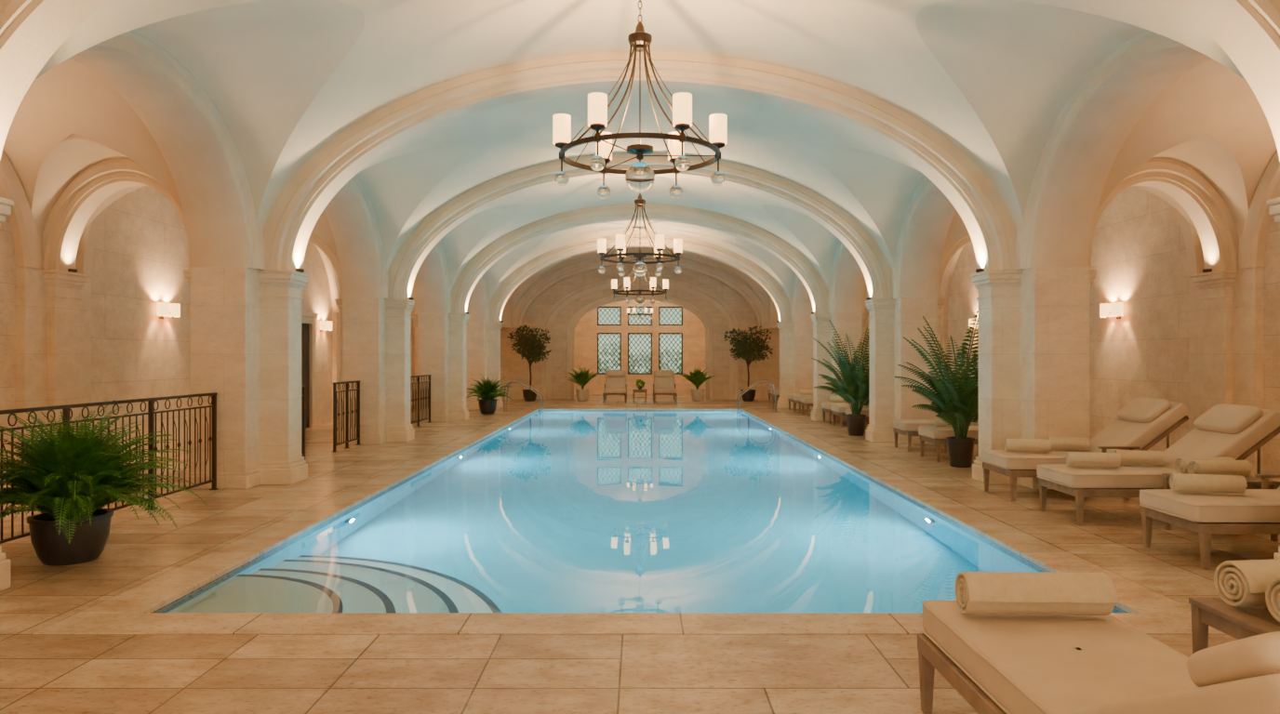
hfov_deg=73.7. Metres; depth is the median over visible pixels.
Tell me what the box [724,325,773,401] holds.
tree
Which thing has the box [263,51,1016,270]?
rib
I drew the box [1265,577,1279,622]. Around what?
rolled towel
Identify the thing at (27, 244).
trim
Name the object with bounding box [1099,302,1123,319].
wall sconce
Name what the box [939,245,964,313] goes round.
trim
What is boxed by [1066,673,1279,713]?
cushion
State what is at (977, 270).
uplight
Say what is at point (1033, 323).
stone column
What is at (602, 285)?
trim
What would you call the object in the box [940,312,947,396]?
pilaster
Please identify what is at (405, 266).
rib
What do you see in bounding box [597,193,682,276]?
chandelier
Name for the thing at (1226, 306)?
pilaster
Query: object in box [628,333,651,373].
window pane
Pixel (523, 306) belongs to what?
rib
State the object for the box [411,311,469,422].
stone column
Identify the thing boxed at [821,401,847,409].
seat cushion
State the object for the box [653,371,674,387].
cushion
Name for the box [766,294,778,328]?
arch
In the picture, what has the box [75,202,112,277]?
trim
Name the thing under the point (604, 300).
trim
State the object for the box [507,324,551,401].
tree
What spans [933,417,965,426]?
rolled towel
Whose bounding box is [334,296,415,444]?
stone column
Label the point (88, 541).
pot
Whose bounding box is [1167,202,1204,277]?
trim
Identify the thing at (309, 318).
frame
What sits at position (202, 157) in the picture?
arch
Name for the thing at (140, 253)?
wall
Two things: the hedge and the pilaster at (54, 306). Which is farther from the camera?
the hedge
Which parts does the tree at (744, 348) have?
pot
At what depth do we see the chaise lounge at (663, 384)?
30.99 m
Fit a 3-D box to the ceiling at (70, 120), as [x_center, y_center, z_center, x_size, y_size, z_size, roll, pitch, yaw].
[-6.500,-2.065,13.600,2.100,1.950,37.100,0,0,0]
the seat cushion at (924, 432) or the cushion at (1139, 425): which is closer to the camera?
the cushion at (1139, 425)
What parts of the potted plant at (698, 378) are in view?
pot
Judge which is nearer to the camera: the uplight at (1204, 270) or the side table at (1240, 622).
the side table at (1240, 622)
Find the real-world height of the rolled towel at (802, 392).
0.146 m
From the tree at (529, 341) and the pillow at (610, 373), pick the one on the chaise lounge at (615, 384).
the pillow at (610, 373)
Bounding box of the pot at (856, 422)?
[846,413,866,436]
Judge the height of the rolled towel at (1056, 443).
0.146 m
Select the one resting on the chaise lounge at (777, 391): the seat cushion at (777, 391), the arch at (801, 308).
the seat cushion at (777, 391)
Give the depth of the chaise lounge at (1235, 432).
8.18 m
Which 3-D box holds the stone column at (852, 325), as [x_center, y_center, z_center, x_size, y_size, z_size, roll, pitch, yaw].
[5.030,0.245,21.550,1.364,2.710,1.260,0,0,0]
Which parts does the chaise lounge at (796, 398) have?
frame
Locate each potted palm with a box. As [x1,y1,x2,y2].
[811,320,869,436]
[894,307,978,467]
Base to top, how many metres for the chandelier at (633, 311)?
1.914 m
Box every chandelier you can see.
[552,0,727,199]
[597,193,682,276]
[611,227,668,305]
[626,305,653,319]
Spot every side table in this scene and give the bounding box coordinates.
[632,379,647,402]
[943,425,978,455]
[1161,473,1279,541]
[1188,597,1279,653]
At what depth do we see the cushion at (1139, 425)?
9.54 m
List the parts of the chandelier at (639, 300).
frame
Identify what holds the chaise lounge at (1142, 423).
on the floor
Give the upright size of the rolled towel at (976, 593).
0.176 m
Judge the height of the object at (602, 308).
0.716 m
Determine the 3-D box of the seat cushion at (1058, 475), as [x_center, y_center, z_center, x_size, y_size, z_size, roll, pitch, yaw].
[4.730,1.180,8.480,1.260,0.150,0.760,0,0,0]
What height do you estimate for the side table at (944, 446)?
0.460 m
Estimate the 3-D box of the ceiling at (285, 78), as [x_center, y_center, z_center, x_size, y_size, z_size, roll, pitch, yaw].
[0.000,-2.460,13.600,9.600,2.740,37.100,0,0,0]
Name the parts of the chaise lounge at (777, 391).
frame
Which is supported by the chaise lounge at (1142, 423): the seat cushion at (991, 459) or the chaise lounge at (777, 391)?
the seat cushion at (991, 459)
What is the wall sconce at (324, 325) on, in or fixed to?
attached to the wall at (140, 253)
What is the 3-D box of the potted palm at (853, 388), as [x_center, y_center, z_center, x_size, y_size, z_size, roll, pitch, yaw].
[4.409,0.380,17.444,1.725,2.440,1.844,0,0,16]
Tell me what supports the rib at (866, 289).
attached to the ceiling at (1209, 120)
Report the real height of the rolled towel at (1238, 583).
0.202 m
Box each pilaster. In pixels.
[16,266,91,466]
[332,312,339,422]
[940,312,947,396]
[1188,266,1263,477]
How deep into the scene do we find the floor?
4.77 m
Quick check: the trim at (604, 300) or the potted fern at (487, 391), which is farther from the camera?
the trim at (604, 300)
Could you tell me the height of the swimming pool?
1.404 m
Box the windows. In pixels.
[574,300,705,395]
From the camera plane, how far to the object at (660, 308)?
36.28 m
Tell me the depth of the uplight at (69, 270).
10.91 m
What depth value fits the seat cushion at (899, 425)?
14.48 m
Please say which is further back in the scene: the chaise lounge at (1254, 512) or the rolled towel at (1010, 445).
the rolled towel at (1010, 445)
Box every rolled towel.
[800,389,813,395]
[829,396,846,401]
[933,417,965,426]
[955,572,1118,615]
[1004,439,1051,453]
[1048,437,1089,451]
[1066,452,1120,467]
[1114,450,1164,466]
[1169,473,1247,493]
[1173,456,1235,474]
[1186,460,1253,477]
[1213,559,1279,607]
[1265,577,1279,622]
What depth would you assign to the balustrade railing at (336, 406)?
14.96 m
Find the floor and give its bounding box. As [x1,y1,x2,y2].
[0,395,1279,713]
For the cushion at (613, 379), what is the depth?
31.18 m
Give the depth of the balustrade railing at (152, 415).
9.05 m
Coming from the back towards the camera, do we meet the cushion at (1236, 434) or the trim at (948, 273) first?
the trim at (948, 273)
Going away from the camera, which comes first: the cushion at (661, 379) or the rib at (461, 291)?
the rib at (461, 291)
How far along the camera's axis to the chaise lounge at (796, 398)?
24.43 m
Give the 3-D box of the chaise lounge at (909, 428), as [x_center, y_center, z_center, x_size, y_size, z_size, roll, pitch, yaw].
[5.489,1.038,14.750,2.063,1.123,0.836,0,0,0]
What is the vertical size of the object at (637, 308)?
0.716 m
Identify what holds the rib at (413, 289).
on the stone column at (440, 338)
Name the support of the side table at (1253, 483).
on the floor
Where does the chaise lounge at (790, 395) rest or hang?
on the floor
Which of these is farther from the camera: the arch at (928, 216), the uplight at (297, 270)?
the arch at (928, 216)
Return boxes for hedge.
[598,342,681,373]
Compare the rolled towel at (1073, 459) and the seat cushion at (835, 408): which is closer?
the rolled towel at (1073, 459)
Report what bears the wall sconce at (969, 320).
attached to the wall at (1139, 253)
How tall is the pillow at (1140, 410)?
0.269 m
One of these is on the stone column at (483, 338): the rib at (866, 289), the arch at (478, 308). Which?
the arch at (478, 308)
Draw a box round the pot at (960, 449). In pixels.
[946,437,975,467]
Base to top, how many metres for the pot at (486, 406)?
0.400 m
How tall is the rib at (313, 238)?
1.440 m
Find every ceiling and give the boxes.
[2,58,414,294]
[33,0,1246,311]
[865,58,1277,294]
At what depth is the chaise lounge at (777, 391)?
28.23 m
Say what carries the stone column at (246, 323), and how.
on the floor
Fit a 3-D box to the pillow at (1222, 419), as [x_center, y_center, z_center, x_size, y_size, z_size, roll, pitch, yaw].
[5.833,0.611,8.480,0.319,0.269,0.653,0,0,0]
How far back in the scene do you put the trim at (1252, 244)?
10.27 m
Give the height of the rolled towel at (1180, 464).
0.150 m
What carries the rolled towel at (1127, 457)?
on the chaise lounge at (1235, 432)
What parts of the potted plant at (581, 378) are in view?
pot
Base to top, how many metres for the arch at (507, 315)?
2.110 m
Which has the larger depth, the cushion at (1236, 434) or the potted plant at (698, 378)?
the potted plant at (698, 378)
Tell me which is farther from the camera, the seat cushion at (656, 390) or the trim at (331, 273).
the seat cushion at (656, 390)
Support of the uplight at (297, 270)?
on the stone column at (246, 323)
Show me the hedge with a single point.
(614, 350)
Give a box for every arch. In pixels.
[68,30,264,269]
[323,175,388,298]
[413,240,451,313]
[466,273,489,321]
[501,294,513,328]
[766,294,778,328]
[790,273,813,321]
[828,240,866,313]
[891,175,956,298]
[1015,30,1211,269]
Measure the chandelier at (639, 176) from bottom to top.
2.342 m
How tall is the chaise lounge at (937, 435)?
1.123 m
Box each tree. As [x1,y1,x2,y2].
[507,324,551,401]
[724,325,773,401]
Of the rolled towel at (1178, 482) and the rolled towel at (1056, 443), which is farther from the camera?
the rolled towel at (1056, 443)
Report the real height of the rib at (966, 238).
1.440 m
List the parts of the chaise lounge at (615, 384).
frame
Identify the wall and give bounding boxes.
[0,186,414,488]
[500,264,779,399]
[865,186,1279,486]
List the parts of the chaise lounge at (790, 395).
frame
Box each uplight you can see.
[67,268,77,272]
[295,268,304,272]
[975,268,984,272]
[1202,268,1212,272]
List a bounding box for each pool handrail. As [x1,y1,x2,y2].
[502,381,543,413]
[736,381,777,413]
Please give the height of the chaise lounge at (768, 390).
1.123 m
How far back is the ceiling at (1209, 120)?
9.85 m
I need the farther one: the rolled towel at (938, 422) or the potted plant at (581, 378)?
the potted plant at (581, 378)
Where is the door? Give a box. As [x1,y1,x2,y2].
[301,323,308,428]
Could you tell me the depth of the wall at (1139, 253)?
12.84 m
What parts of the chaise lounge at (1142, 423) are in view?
frame, frame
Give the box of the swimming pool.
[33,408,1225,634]
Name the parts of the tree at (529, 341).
pot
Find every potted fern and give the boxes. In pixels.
[0,400,207,566]
[466,376,513,413]
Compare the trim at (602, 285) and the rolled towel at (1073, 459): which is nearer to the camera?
the rolled towel at (1073, 459)
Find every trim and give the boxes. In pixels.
[0,150,42,269]
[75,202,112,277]
[315,245,340,313]
[541,276,738,399]
[566,292,713,399]
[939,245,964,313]
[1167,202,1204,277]
[1237,150,1279,269]
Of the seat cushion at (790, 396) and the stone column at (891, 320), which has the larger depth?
the seat cushion at (790, 396)
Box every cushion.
[603,387,626,392]
[605,371,626,387]
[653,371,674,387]
[653,387,676,392]
[771,389,779,395]
[786,393,799,399]
[792,395,813,400]
[800,397,813,402]
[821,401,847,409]
[830,404,851,413]
[845,408,869,416]
[892,419,975,431]
[918,426,978,438]
[980,450,1084,468]
[1036,464,1177,487]
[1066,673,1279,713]
[1080,401,1188,453]
[1139,489,1279,520]
[1159,409,1279,469]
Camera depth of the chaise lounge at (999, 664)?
3.04 m
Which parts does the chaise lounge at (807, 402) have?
frame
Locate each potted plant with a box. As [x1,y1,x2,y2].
[564,367,599,400]
[680,368,714,400]
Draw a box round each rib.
[0,0,1279,159]
[40,157,186,271]
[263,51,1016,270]
[307,231,341,298]
[388,152,891,299]
[412,285,416,313]
[451,203,828,313]
[489,234,790,321]
[510,255,769,328]
[863,285,867,313]
[938,231,972,298]
[1093,157,1239,271]
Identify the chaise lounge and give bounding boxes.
[602,370,626,402]
[653,370,677,402]
[767,388,779,402]
[771,389,779,405]
[786,393,799,411]
[792,395,813,413]
[800,397,813,416]
[821,397,867,424]
[830,404,851,427]
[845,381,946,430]
[892,416,978,452]
[917,600,1279,713]
[918,426,978,462]
[980,398,1188,501]
[1036,403,1279,525]
[1139,474,1279,570]
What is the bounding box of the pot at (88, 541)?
[26,508,113,566]
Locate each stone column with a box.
[0,197,13,591]
[183,266,309,489]
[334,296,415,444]
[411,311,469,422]
[466,320,503,409]
[776,320,813,409]
[810,311,868,422]
[864,296,945,444]
[970,266,1096,489]
[1266,197,1279,559]
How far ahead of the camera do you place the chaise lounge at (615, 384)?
30.99 m
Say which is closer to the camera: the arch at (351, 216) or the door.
the arch at (351, 216)
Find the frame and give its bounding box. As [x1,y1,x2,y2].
[301,311,318,427]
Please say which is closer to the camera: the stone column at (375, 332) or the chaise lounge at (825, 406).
the stone column at (375, 332)
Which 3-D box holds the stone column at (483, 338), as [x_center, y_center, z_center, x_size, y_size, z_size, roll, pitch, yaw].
[-5.030,0.245,26.850,1.364,2.710,1.260,0,0,0]
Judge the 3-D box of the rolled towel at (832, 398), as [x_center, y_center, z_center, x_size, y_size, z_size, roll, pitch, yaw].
[4.849,1.017,20.695,0.460,0.146,0.156,0,0,14]
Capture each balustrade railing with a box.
[0,392,218,544]
[301,385,306,461]
[332,380,360,452]
[410,374,431,426]
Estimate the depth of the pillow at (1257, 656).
1.91 m
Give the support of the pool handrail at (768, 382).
on the floor
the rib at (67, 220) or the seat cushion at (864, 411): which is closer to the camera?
the rib at (67, 220)
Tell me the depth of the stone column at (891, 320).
15.92 m
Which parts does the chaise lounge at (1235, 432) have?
frame, frame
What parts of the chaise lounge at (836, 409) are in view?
frame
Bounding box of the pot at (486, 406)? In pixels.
[478,399,497,413]
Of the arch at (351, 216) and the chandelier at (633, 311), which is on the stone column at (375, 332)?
the arch at (351, 216)
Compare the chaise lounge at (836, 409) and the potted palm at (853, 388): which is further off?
the chaise lounge at (836, 409)
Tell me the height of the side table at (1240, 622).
0.460 m
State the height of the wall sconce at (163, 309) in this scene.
0.250 m
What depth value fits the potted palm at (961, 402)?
12.30 m
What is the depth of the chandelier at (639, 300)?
25.12 m
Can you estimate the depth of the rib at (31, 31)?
5.65 m
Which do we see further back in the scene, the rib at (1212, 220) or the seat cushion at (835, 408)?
the seat cushion at (835, 408)
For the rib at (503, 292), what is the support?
attached to the ceiling at (285, 78)
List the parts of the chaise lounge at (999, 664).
frame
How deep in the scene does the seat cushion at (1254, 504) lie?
6.58 m
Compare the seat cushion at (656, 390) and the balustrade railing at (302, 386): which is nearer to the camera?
the balustrade railing at (302, 386)
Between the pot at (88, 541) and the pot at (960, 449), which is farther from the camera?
the pot at (960, 449)
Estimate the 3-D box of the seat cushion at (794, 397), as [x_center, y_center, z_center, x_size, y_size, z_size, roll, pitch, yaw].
[5.090,1.180,24.600,1.260,0.150,0.760,0,0,0]
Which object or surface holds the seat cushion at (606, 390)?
on the chaise lounge at (615, 384)
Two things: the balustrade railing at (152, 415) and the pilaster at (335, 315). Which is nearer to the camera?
the balustrade railing at (152, 415)
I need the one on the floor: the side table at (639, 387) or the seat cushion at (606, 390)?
the side table at (639, 387)
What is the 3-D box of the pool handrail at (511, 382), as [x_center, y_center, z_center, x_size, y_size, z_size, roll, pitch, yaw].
[-3.466,1.455,25.275,1.128,1.490,0.650,0,0,0]
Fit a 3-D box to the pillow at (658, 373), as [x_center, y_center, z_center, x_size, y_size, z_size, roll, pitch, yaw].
[0.880,0.611,31.393,0.653,0.269,0.319,0,0,0]
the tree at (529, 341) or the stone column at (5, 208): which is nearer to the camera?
the stone column at (5, 208)
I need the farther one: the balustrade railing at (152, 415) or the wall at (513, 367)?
the wall at (513, 367)
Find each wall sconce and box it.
[156,302,180,319]
[320,320,332,332]
[968,318,978,328]
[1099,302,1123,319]
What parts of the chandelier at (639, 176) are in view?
chain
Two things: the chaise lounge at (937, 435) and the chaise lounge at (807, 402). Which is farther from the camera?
the chaise lounge at (807, 402)
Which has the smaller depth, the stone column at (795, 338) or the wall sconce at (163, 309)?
the wall sconce at (163, 309)
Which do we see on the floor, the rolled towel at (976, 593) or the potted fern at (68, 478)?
the potted fern at (68, 478)
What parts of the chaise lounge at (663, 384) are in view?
frame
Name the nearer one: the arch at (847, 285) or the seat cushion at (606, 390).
the arch at (847, 285)
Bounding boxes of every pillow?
[607,370,625,377]
[654,370,672,377]
[1116,398,1171,423]
[1186,631,1279,687]
[1193,403,1263,434]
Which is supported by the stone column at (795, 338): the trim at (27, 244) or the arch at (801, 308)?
the arch at (801, 308)
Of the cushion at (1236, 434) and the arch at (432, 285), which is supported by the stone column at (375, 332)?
the arch at (432, 285)
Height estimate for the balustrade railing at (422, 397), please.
1.170 m
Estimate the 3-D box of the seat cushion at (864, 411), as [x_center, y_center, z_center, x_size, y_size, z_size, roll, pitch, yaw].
[5.090,1.180,18.200,1.260,0.150,0.760,0,0,0]
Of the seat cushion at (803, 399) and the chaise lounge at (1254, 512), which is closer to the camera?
the chaise lounge at (1254, 512)

